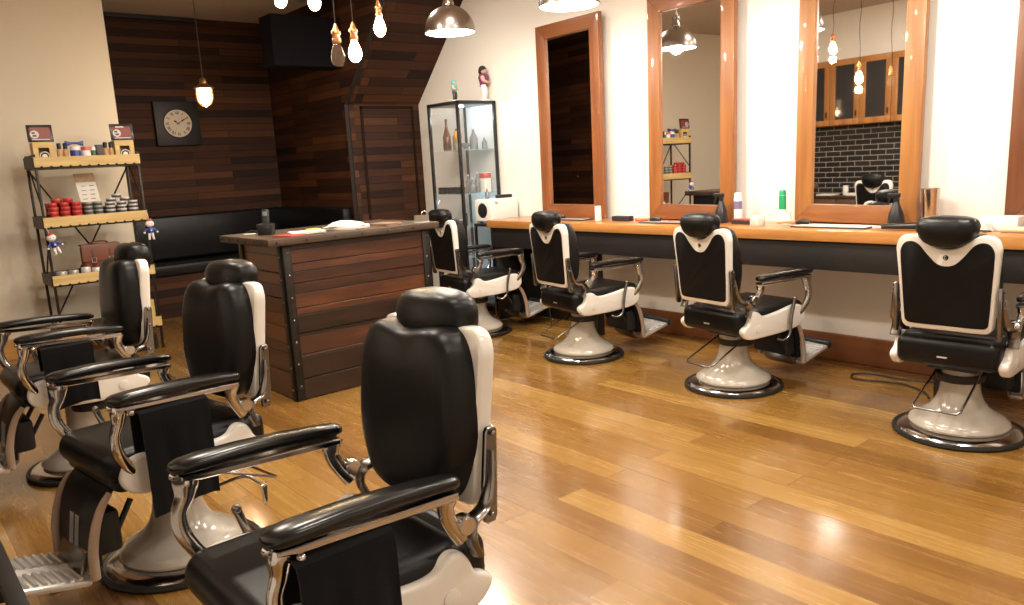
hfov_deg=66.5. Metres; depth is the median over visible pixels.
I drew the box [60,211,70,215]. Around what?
tin
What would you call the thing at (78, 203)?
tin
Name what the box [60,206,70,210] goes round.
tin
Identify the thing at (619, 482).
floor
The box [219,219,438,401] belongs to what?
reception desk
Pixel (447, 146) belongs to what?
bottle
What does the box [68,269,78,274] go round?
tin
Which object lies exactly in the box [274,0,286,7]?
pendant
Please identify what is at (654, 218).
brush
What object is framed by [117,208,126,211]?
tin
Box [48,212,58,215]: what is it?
tin
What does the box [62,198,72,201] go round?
tin
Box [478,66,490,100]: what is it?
figurine
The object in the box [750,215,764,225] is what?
tub
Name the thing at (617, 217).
box
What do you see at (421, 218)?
brochure holder
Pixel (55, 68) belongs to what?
wall
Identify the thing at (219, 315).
cushion
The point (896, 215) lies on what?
spray bottle
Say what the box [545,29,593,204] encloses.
mirror glass
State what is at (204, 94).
cage pendant
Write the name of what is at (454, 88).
figurine
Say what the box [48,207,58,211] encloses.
tin
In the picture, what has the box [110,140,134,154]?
display box
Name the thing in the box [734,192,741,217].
spray can
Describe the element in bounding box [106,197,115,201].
tin
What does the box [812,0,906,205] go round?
mirror glass
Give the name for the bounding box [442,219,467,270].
cushion
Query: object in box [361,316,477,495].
cushion
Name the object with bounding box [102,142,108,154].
lotion bottle
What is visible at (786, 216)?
tub
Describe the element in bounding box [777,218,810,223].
brush
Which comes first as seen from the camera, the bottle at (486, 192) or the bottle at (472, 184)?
the bottle at (486, 192)
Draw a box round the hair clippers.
[872,222,916,228]
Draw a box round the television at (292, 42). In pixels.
[258,13,343,70]
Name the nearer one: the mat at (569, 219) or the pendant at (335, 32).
the pendant at (335, 32)
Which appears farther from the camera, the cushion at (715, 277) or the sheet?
the sheet
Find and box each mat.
[561,218,591,220]
[639,221,679,223]
[790,224,873,228]
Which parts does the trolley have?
leg, leg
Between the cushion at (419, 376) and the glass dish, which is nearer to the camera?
the cushion at (419, 376)
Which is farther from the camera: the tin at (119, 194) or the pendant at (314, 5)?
the tin at (119, 194)
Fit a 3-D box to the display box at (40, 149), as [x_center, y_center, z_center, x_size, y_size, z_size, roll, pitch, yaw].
[-4.175,-1.323,6.950,0.165,0.200,0.144,-12,13,-39]
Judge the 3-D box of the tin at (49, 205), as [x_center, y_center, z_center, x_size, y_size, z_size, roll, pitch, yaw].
[-4.130,-0.872,7.011,0.084,0.038,0.084,5,13,37]
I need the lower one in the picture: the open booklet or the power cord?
the power cord
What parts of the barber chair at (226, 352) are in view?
leg rest rail, leg rest trim, recline lever, leg rest rail, armrest frame, seat, armrest frame, plate, pedal rod, pump lever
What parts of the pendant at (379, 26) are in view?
glass bulb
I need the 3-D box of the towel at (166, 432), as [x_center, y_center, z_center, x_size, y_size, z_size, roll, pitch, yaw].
[-1.285,0.576,2.990,0.127,0.404,0.260,6,14,41]
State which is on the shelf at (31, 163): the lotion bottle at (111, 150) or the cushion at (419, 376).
the lotion bottle at (111, 150)
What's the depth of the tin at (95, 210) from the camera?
7.23 m
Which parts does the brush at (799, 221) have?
handle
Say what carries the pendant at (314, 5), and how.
hanging from the ceiling
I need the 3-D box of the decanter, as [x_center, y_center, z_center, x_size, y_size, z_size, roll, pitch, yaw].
[-0.418,-1.779,8.479,0.090,0.230,0.090,-12,13,-39]
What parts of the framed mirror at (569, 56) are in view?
frame rail, frame rail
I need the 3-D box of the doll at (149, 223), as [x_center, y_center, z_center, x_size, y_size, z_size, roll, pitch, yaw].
[-3.457,-0.725,7.453,0.138,0.252,0.073,-12,13,-39]
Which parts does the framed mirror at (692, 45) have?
frame rail, frame rail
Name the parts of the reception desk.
corner trim, corner trim, corner trim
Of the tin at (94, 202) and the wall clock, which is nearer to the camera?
the tin at (94, 202)
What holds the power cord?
on the floor
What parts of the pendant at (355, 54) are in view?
glass bulb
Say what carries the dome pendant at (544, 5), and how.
hanging from the ceiling
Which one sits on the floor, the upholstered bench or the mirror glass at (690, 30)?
the upholstered bench
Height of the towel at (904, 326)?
0.384 m
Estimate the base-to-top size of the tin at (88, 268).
0.115 m
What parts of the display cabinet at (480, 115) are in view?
post, post, post, panel, post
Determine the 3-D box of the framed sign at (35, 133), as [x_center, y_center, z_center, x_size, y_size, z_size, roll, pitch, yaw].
[-4.162,-1.490,6.881,0.200,0.150,0.037,-12,13,-39]
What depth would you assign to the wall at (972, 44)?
6.11 m
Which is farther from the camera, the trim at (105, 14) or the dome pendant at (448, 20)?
the trim at (105, 14)
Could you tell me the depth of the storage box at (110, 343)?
7.61 m
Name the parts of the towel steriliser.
door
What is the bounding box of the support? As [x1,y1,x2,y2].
[0,540,29,604]
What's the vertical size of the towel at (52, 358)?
0.334 m
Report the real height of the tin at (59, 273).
0.100 m
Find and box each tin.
[46,203,57,207]
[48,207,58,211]
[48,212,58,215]
[50,198,60,202]
[56,271,67,275]
[58,202,68,206]
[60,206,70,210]
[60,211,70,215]
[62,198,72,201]
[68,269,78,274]
[70,201,80,205]
[71,206,81,209]
[72,210,81,214]
[81,266,90,272]
[83,202,92,205]
[84,206,92,209]
[84,210,93,213]
[92,267,99,271]
[93,201,101,205]
[94,205,102,208]
[94,209,103,212]
[104,201,114,205]
[105,205,114,208]
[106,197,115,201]
[106,209,115,212]
[111,193,120,197]
[116,201,125,204]
[117,204,126,207]
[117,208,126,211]
[119,197,129,200]
[127,200,137,203]
[128,203,137,207]
[128,207,138,210]
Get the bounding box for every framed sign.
[25,125,53,141]
[109,124,133,139]
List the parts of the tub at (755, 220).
lid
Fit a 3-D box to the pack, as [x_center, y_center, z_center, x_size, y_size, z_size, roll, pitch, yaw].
[2.905,-0.476,4.708,0.220,0.085,0.260,-12,13,-39]
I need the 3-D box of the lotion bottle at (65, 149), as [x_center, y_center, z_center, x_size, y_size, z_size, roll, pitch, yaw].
[-4.022,-1.342,7.042,0.048,0.188,0.048,-12,13,-39]
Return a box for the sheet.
[73,173,100,201]
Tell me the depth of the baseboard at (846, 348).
5.80 m
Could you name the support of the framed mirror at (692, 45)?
attached to the wall at (972, 44)
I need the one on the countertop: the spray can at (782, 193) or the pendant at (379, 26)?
the spray can at (782, 193)
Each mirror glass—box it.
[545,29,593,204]
[660,0,720,204]
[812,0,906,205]
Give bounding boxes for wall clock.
[151,101,201,145]
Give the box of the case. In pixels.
[495,194,511,197]
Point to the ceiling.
(247, 11)
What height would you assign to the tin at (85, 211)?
0.036 m
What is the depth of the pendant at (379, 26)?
5.28 m
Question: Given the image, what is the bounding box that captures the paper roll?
[1000,226,1023,232]
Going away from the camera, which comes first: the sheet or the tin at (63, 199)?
the tin at (63, 199)
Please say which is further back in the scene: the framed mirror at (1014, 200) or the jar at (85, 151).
the jar at (85, 151)
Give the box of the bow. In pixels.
[64,141,82,145]
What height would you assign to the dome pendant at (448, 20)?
0.864 m
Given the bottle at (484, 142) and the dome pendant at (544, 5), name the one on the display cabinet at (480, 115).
the bottle at (484, 142)
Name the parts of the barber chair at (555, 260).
panel, pump lever, seat frame, plate, seat, armrest frame, armrest frame, recline lever, leg rest rail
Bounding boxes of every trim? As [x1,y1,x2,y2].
[103,11,197,22]
[344,0,384,220]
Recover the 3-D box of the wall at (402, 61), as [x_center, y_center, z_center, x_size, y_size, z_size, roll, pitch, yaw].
[-1.099,-1.727,8.948,0.900,3.570,1.300,-12,13,-39]
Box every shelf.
[23,151,164,347]
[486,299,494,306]
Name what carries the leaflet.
on the reception desk
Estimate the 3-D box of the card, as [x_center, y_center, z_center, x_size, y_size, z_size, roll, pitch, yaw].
[1.784,-0.643,6.028,0.048,0.012,0.150,-12,13,-39]
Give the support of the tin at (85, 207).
on the tin at (85, 211)
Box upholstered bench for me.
[133,207,351,318]
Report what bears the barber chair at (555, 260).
on the floor
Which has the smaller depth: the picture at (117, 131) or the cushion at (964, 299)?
the cushion at (964, 299)
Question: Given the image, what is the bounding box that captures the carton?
[94,145,103,154]
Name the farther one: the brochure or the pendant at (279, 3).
the brochure
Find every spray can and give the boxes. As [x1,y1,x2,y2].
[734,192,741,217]
[779,190,785,220]
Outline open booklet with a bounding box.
[322,223,369,229]
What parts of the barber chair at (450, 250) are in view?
panel, armrest frame, seat, seat frame, plate, armrest frame, recline lever, leg rest rail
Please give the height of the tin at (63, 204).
0.038 m
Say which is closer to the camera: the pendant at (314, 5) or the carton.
the pendant at (314, 5)
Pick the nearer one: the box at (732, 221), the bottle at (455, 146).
the box at (732, 221)
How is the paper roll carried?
on the countertop
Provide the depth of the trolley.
8.30 m
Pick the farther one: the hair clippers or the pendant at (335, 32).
the hair clippers
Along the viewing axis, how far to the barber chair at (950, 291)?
4.05 m
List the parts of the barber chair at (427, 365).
recline lever, armrest frame, seat, armrest frame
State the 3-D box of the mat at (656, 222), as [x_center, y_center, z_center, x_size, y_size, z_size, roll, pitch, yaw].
[1.304,-0.670,6.513,0.170,0.010,0.500,-12,13,-39]
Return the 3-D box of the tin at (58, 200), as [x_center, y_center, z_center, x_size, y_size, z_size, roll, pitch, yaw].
[-4.106,-0.916,7.026,0.084,0.038,0.084,-10,12,-34]
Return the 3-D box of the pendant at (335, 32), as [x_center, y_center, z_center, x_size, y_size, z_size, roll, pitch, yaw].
[-1.033,-2.030,4.365,0.100,1.370,0.100,-12,13,-39]
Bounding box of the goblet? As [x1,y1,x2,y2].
[453,131,461,149]
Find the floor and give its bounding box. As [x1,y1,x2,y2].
[0,310,1023,604]
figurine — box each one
[451,79,458,100]
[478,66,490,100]
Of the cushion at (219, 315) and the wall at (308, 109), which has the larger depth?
the wall at (308, 109)
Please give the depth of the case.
8.34 m
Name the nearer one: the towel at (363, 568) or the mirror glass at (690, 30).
the towel at (363, 568)
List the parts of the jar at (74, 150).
lid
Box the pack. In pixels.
[980,215,1023,231]
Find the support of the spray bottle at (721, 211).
on the countertop
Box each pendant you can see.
[193,0,213,106]
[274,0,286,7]
[308,0,320,10]
[331,0,340,42]
[349,0,361,61]
[374,0,385,36]
[424,0,475,36]
[538,0,599,11]
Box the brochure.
[370,222,401,225]
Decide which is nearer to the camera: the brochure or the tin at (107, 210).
the brochure
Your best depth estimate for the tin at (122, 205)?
7.35 m
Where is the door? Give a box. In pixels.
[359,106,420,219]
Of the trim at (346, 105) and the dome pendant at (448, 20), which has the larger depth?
the trim at (346, 105)
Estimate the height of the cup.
0.250 m
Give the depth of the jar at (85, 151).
7.10 m
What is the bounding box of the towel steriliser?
[475,197,517,222]
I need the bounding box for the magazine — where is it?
[327,220,364,226]
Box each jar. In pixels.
[69,146,80,155]
[81,147,90,155]
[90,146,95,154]
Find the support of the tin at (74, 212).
on the tin
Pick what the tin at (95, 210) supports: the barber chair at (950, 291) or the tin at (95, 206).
the tin at (95, 206)
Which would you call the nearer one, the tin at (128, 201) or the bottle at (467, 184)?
the tin at (128, 201)
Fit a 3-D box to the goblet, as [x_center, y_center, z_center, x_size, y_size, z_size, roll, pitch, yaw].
[-0.585,-1.751,8.433,0.090,0.210,0.090,-12,13,-39]
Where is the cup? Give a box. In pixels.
[921,188,940,217]
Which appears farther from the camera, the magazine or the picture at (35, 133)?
the picture at (35, 133)
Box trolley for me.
[474,222,498,316]
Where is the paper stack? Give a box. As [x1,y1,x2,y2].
[287,229,325,233]
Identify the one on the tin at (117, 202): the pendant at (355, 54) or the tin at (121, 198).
the tin at (121, 198)
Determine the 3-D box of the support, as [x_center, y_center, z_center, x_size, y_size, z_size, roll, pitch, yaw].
[-1.901,0.778,2.615,0.340,0.962,4.140,-12,13,-39]
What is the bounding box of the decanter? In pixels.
[469,128,477,149]
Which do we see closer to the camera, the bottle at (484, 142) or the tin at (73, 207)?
the tin at (73, 207)
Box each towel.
[37,340,100,409]
[129,394,219,517]
[283,525,401,604]
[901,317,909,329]
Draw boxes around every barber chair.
[0,242,154,486]
[0,259,276,603]
[166,286,496,604]
[428,209,547,337]
[529,210,670,364]
[673,212,831,398]
[890,215,1023,452]
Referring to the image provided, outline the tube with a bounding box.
[595,206,601,220]
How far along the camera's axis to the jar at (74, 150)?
7.04 m
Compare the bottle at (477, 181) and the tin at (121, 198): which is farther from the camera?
the bottle at (477, 181)
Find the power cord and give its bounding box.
[850,372,933,398]
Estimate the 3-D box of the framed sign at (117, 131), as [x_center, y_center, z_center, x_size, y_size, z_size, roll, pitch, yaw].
[-3.653,-1.594,7.303,0.200,0.150,0.037,-12,13,-39]
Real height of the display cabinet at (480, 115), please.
2.270 m
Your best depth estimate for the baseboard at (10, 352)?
7.49 m
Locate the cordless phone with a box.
[256,209,274,234]
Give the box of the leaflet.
[272,234,305,236]
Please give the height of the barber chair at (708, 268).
1.216 m
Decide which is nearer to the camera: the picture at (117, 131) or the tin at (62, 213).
the tin at (62, 213)
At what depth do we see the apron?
5.68 m
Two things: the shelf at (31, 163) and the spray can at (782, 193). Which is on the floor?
the shelf at (31, 163)
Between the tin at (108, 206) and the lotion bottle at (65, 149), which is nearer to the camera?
the lotion bottle at (65, 149)
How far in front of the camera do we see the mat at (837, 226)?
5.40 m
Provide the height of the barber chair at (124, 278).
1.266 m
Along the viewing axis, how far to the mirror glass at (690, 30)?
6.46 m
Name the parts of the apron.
panel, leg, leg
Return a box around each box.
[29,142,55,156]
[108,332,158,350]
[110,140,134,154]
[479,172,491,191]
[612,215,633,220]
[731,220,749,223]
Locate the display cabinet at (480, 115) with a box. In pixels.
[427,100,500,310]
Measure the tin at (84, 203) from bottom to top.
0.036 m
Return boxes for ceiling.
[101,0,307,22]
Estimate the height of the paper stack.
0.015 m
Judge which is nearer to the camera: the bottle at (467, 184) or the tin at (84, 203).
the tin at (84, 203)
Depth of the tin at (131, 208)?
7.42 m
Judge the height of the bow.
0.050 m
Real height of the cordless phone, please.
0.184 m
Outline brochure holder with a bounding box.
[413,211,429,222]
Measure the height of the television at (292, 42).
0.530 m
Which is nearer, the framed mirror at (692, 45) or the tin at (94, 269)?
the framed mirror at (692, 45)
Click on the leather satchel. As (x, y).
(92, 255)
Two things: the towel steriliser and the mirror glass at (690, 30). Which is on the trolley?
the towel steriliser
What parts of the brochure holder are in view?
holder plate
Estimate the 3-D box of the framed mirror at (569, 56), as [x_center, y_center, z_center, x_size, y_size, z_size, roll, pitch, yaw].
[0.561,-1.755,7.537,0.049,1.860,0.900,-10,13,-36]
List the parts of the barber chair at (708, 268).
panel, pump lever, seat frame, plate, seat, armrest frame, recline lever, leg rest rail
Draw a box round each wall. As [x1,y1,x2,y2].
[0,0,134,338]
[104,17,281,262]
[267,0,389,220]
[353,0,462,220]
[418,0,1023,340]
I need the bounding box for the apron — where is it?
[491,228,1023,396]
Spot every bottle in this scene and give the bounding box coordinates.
[56,143,62,156]
[62,143,68,155]
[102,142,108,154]
[108,142,114,154]
[443,119,451,150]
[452,129,461,150]
[465,174,470,192]
[470,178,475,192]
[474,172,480,192]
[482,137,486,148]
[485,188,488,198]
[713,193,727,222]
[887,193,904,223]
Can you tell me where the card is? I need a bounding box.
[733,218,749,219]
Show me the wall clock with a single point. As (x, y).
(176, 123)
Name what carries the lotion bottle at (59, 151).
on the shelf at (31, 163)
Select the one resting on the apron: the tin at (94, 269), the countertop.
the countertop
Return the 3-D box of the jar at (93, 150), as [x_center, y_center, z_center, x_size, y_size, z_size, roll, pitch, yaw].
[-3.845,-1.357,7.178,0.044,0.150,0.044,-12,13,-39]
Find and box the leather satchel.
[78,240,119,267]
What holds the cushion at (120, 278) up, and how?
on the barber chair at (124, 278)
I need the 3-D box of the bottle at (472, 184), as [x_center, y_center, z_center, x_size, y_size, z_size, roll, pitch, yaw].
[-0.428,-1.266,8.458,0.064,0.160,0.064,-12,13,-39]
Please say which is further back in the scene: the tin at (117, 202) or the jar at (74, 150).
the tin at (117, 202)
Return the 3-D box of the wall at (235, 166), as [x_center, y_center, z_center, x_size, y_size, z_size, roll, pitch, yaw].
[-4.154,-1.708,9.809,2.470,3.570,0.150,-12,13,-39]
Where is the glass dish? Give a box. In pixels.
[461,143,470,149]
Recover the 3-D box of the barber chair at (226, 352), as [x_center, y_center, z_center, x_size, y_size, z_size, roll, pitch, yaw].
[-1.548,0.510,3.170,0.738,1.251,1.217,6,14,41]
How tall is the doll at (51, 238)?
0.249 m
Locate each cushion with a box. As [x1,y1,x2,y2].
[99,257,142,344]
[182,279,255,396]
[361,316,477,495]
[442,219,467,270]
[548,222,579,279]
[702,227,741,290]
[954,233,1002,309]
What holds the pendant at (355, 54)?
hanging from the ceiling
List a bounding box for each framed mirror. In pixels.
[535,11,606,218]
[647,0,737,221]
[794,0,930,223]
[1004,0,1023,214]
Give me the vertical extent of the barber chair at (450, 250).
1.216 m
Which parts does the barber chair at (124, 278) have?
leg rest trim, leg rest rail, leg rest rail, recline lever, plate, armrest frame, armrest frame, seat, seat frame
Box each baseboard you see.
[4,338,103,360]
[568,307,933,374]
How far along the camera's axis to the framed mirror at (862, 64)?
5.41 m
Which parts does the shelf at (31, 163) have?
post, post, shelf rail, shelf rail, shelf rail, post, post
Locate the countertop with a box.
[486,216,1023,249]
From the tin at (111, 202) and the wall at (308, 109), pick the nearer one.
the tin at (111, 202)
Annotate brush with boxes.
[636,216,661,220]
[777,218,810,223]
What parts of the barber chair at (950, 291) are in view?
pump lever, panel, seat frame, plate, seat, armrest frame, leg rest rail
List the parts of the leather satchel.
bag handle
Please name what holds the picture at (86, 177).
attached to the sheet
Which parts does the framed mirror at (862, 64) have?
frame rail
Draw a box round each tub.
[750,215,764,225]
[782,212,790,224]
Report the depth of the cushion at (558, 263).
6.02 m
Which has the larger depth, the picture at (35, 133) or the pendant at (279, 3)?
the picture at (35, 133)
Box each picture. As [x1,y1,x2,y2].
[29,127,50,139]
[73,173,95,182]
[112,126,131,137]
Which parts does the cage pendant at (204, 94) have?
cord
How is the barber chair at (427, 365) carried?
on the floor
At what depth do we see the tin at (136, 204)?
7.41 m
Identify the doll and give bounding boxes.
[46,228,63,254]
[143,213,158,239]

